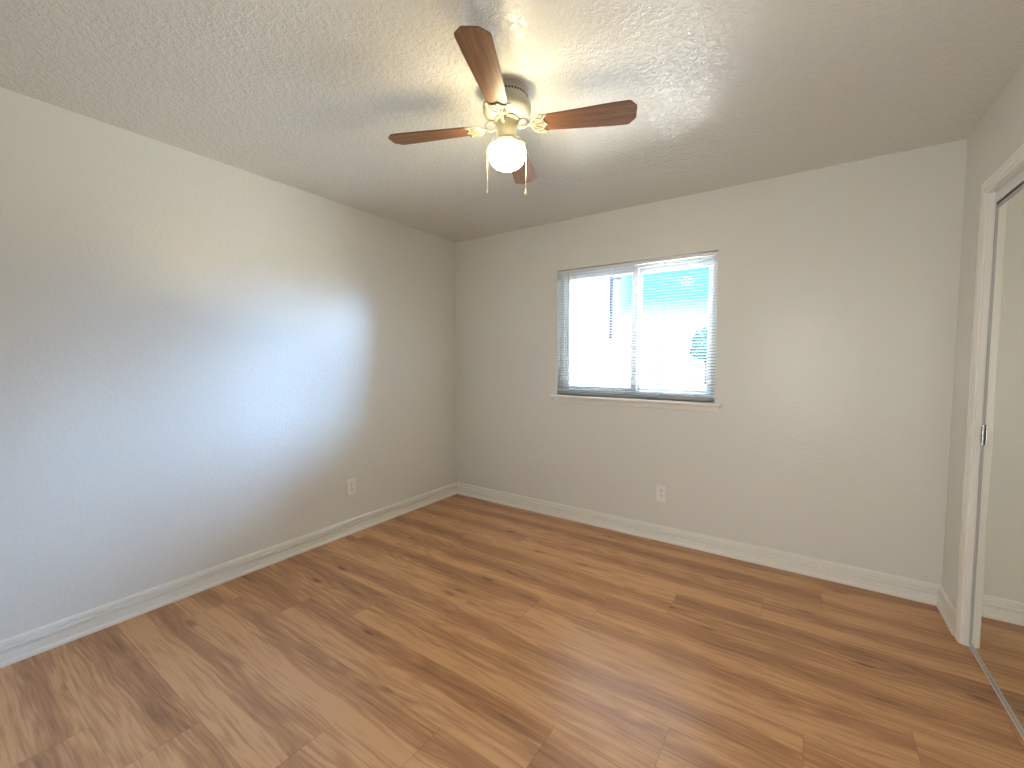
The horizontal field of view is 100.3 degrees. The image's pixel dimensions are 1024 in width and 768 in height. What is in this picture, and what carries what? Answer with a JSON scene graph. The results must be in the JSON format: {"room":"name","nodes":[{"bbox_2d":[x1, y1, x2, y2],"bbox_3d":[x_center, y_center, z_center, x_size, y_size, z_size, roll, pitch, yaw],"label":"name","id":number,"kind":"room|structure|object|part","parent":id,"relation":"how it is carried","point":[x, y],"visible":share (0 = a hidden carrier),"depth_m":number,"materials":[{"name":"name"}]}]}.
{"room":"empty bedroom","nodes":[
{"label":"empty bedroom","id":0,"kind":"room"},
{"bbox_2d":[0,87,456,639],"bbox_3d":[-1.596,-0.014,2.735,0.120,2.540,3.802,2,4,34],"label":"wall","id":1,"kind":"structure","parent":0,"point":[200,356],"depth_m":2.33,"materials":[{"name":"white paint"}]},
{"bbox_2d":[0,482,456,667],"bbox_3d":[-1.540,1.102,2.755,0.021,0.111,3.562,2,4,34],"label":"baseboard","id":2,"kind":"structure","parent":1,"relation":"attached to","point":[27,644],"depth_m":2.36,"materials":[{"name":"white paint"}]},
{"bbox_2d":[347,478,355,495],"bbox_3d":[-1.213,0.779,3.229,0.009,0.121,0.075,2,4,34],"label":"wall outlet","id":3,"kind":"object","parent":1,"relation":"attached to","point":[351,483],"visible":1,"depth_m":3.23,"materials":[{"name":"white plastic"}]},
{"bbox_2d":[0,494,1023,767],"bbox_3d":[-0.051,1.215,1.741,3.670,0.001,3.590,2,4,34],"label":"floor","id":4,"kind":"structure","parent":0,"point":[457,630],"depth_m":1.81,"materials":[{"name":"brown wood"}]},
{"bbox_2d":[969,645,1023,739],"bbox_3d":[1.472,1.255,0.964,0.085,0.011,2.366,2,4,34],"label":"floor track","id":5,"kind":"object","parent":4,"relation":"on","point":[969,645],"visible":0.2,"depth_m":1.67,"materials":[{"name":"silver metal"}]},
{"bbox_2d":[969,181,1023,736],"bbox_3d":[1.770,0.230,1.412,0.022,1.984,1.198,2,4,34],"label":"mirror door","id":6,"kind":"structure","parent":5,"relation":"on","point":[996,633],"depth_m":1.70,"materials":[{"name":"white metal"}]},
{"bbox_3d":[2.091,0.226,1.901,0.004,0.090,0.016,2,4,34],"label":"finger pull","id":7,"kind":"part","parent":6,"relation":"part of","materials":[{"name":"silver metal"}]},
{"bbox_2d":[0,0,1023,242],"bbox_3d":[-0.116,-1.284,1.662,3.690,0.120,3.802,2,4,34],"label":"ceiling","id":8,"kind":"structure","parent":0,"point":[309,96],"depth_m":1.75,"materials":[{"name":"white paint"}]},
{"bbox_2d":[388,26,636,195],"bbox_3d":[-0.022,-1.017,1.819,0.800,0.430,0.799,-2,4,-33],"label":"ceiling fan","id":9,"kind":"object","parent":8,"relation":"hanging from","point":[506,103],"visible":1,"depth_m":1.75,"materials":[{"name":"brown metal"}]},
{"bbox_3d":[-0.356,-1.094,1.883,0.382,0.006,0.124,0,11,12],"label":"blade","id":10,"kind":"part","parent":9,"relation":"part of","materials":[{"name":"brown wood"}]},
{"bbox_3d":[-0.091,-1.086,1.481,0.124,0.006,0.382,11,3,11],"label":"blade","id":11,"kind":"part","parent":9,"relation":"part of","materials":[{"name":"brown wood"}]},
{"bbox_3d":[-0.084,-0.935,1.816,0.046,0.235,0.004,0,3,-7],"label":"pull chain","id":12,"kind":"part","parent":9,"relation":"part of","materials":[{"name":"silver metal"}]},
{"bbox_3d":[-0.022,-0.968,1.821,0.161,0.103,0.161,2,4,34],"label":"glass globe","id":13,"kind":"part","parent":9,"relation":"part of","materials":[{"name":"white glass"}]},
{"bbox_3d":[0.046,-1.098,2.149,0.124,0.006,0.382,-10,-1,12],"label":"blade","id":14,"kind":"part","parent":9,"relation":"part of","materials":[{"name":"brown wood"}]},
{"bbox_3d":[0.312,-1.090,1.746,0.382,0.006,0.124,0,-9,12],"label":"blade","id":15,"kind":"part","parent":9,"relation":"part of","materials":[{"name":"brown wood"}]},
{"bbox_2d":[456,138,967,584],"bbox_3d":[0.924,-0.037,3.267,3.690,2.540,0.150,2,4,34],"label":"wall","id":16,"kind":"structure","parent":0,"point":[828,439],"depth_m":2.68,"materials":[{"name":"white paint"}]},
{"bbox_2d":[550,394,721,406],"bbox_3d":[0.878,0.118,3.226,1.290,0.022,0.102,2,4,34],"label":"window sill","id":17,"kind":"structure","parent":16,"relation":"attached to","point":[624,399],"depth_m":3.13,"materials":[{"name":"white paint"}]},
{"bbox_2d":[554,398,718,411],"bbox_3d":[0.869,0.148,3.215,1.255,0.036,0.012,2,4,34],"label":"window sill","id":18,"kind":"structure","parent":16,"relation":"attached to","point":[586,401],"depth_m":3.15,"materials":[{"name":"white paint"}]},
{"bbox_2d":[560,255,717,401],"bbox_3d":[0.920,-0.405,3.270,1.204,1.018,0.076,2,4,34],"label":"window","id":19,"kind":"structure","parent":16,"relation":"in","point":[711,340],"depth_m":3.23,"materials":[{"name":"white plastic"}]},
{"bbox_3d":[0.700,-0.414,3.405,0.609,0.928,0.028,2,4,34],"label":"sliding sash","id":20,"kind":"part","parent":19,"relation":"part of","materials":[{"name":"clear glass"}]},
{"bbox_2d":[558,251,717,401],"bbox_3d":[0.880,-0.402,3.212,1.196,1.006,0.038,2,4,34],"label":"window blind","id":21,"kind":"object","parent":19,"relation":"attached to","point":[572,392],"visible":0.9,"depth_m":3.16,"materials":[{"name":"white plastic"}]},
{"bbox_3d":[0.502,-0.415,3.474,0.001,0.960,0.028,2,4,34],"label":"ladder cord","id":22,"kind":"part","parent":21,"relation":"part of","materials":[{"name":"white fabric"}]},
{"bbox_3d":[0.784,-0.405,3.283,0.001,0.960,0.028,2,4,34],"label":"ladder cord","id":23,"kind":"part","parent":21,"relation":"part of","materials":[{"name":"white fabric"}]},
{"bbox_3d":[0.882,0.089,3.242,1.196,0.024,0.025,2,4,34],"label":"rail","id":24,"kind":"part","parent":21,"relation":"part of","materials":[{"name":"grey"}]},
{"bbox_3d":[1.090,-0.393,3.076,0.001,0.960,0.028,2,4,34],"label":"ladder cord","id":25,"kind":"part","parent":21,"relation":"part of","materials":[{"name":"white fabric"}]},
{"bbox_3d":[1.280,-0.385,2.947,0.001,0.960,0.028,2,4,34],"label":"ladder cord","id":26,"kind":"part","parent":21,"relation":"part of","materials":[{"name":"white fabric"}]},
{"bbox_3d":[1.169,-0.398,3.125,0.549,0.928,0.028,2,4,34],"label":"fixed sash","id":27,"kind":"part","parent":19,"relation":"part of","materials":[{"name":"clear glass"}]},
{"bbox_2d":[656,484,666,501],"bbox_3d":[1.084,0.794,3.105,0.075,0.121,0.009,2,4,34],"label":"wall outlet","id":28,"kind":"object","parent":16,"relation":"attached to","point":[661,490],"visible":1,"depth_m":3.10,"materials":[{"name":"white plastic"}]},
{"bbox_2d":[457,482,939,605],"bbox_3d":[0.873,1.080,3.256,3.450,0.111,0.021,2,4,34],"label":"baseboard","id":29,"kind":"structure","parent":16,"relation":"attached to","point":[894,585],"depth_m":2.85,"materials":[{"name":"white paint"}]},
{"bbox_2d":[942,63,1023,606],"bbox_3d":[1.357,0.101,0.732,0.120,2.540,3.802,2,4,34],"label":"wall","id":30,"kind":"structure","parent":0,"point":[1000,132],"depth_m":2.07,"materials":[{"name":"white paint"}]},
{"bbox_2d":[936,585,955,635],"bbox_3d":[2.206,1.141,2.169,0.021,0.111,0.324,2,4,34],"label":"baseboard","id":31,"kind":"structure","parent":30,"relation":"attached to","point":[945,606],"depth_m":2.16,"materials":[{"name":"white paint"}]},
{"bbox_2d":[954,143,1023,645],"bbox_3d":[1.468,0.208,0.915,0.136,2.108,2.498,2,4,34],"label":"door frame","id":32,"kind":"structure","parent":30,"relation":"attached to","point":[1017,157],"depth_m":1.92,"materials":[{"name":"white paint"}]},
{"bbox_2d":[995,168,1023,202],"bbox_3d":[1.471,-0.757,0.859,0.081,0.046,2.366,2,4,34],"label":"track","id":33,"kind":"object","parent":30,"relation":"attached to","point":[1017,179],"visible":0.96,"depth_m":1.73,"materials":[{"name":"white"}]},
{"label":"outside","id":34,"kind":"structure","parent":0,"visible":0},
{"bbox_2d":[662,369,705,388],"bbox_3d":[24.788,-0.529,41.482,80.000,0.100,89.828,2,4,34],"label":"ground","id":35,"kind":"structure","parent":34,"point":[667,371],"depth_m":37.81,"materials":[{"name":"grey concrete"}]},
{"bbox_2d":[609,276,621,337],"bbox_3d":[6.542,-3.354,27.250,0.820,7.000,0.400,2,4,34],"label":"street light","id":36,"kind":"object","parent":35,"relation":"on","point":[611,277],"visible":0.5,"depth_m":27.23,"materials":[{"name":"blue metal"}]},
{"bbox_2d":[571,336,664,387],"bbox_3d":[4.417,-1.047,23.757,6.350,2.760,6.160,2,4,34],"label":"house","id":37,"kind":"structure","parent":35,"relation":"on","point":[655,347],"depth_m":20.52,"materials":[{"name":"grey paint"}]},
{"bbox_2d":[689,325,707,383],"bbox_3d":[12.987,-1.932,28.648,2.277,4.048,2.131,2,4,34],"label":"tree","id":38,"kind":"object","parent":35,"relation":"on","point":[703,334],"visible":0.39,"depth_m":28.54,"materials":[{"name":"green plant"}]}
]}

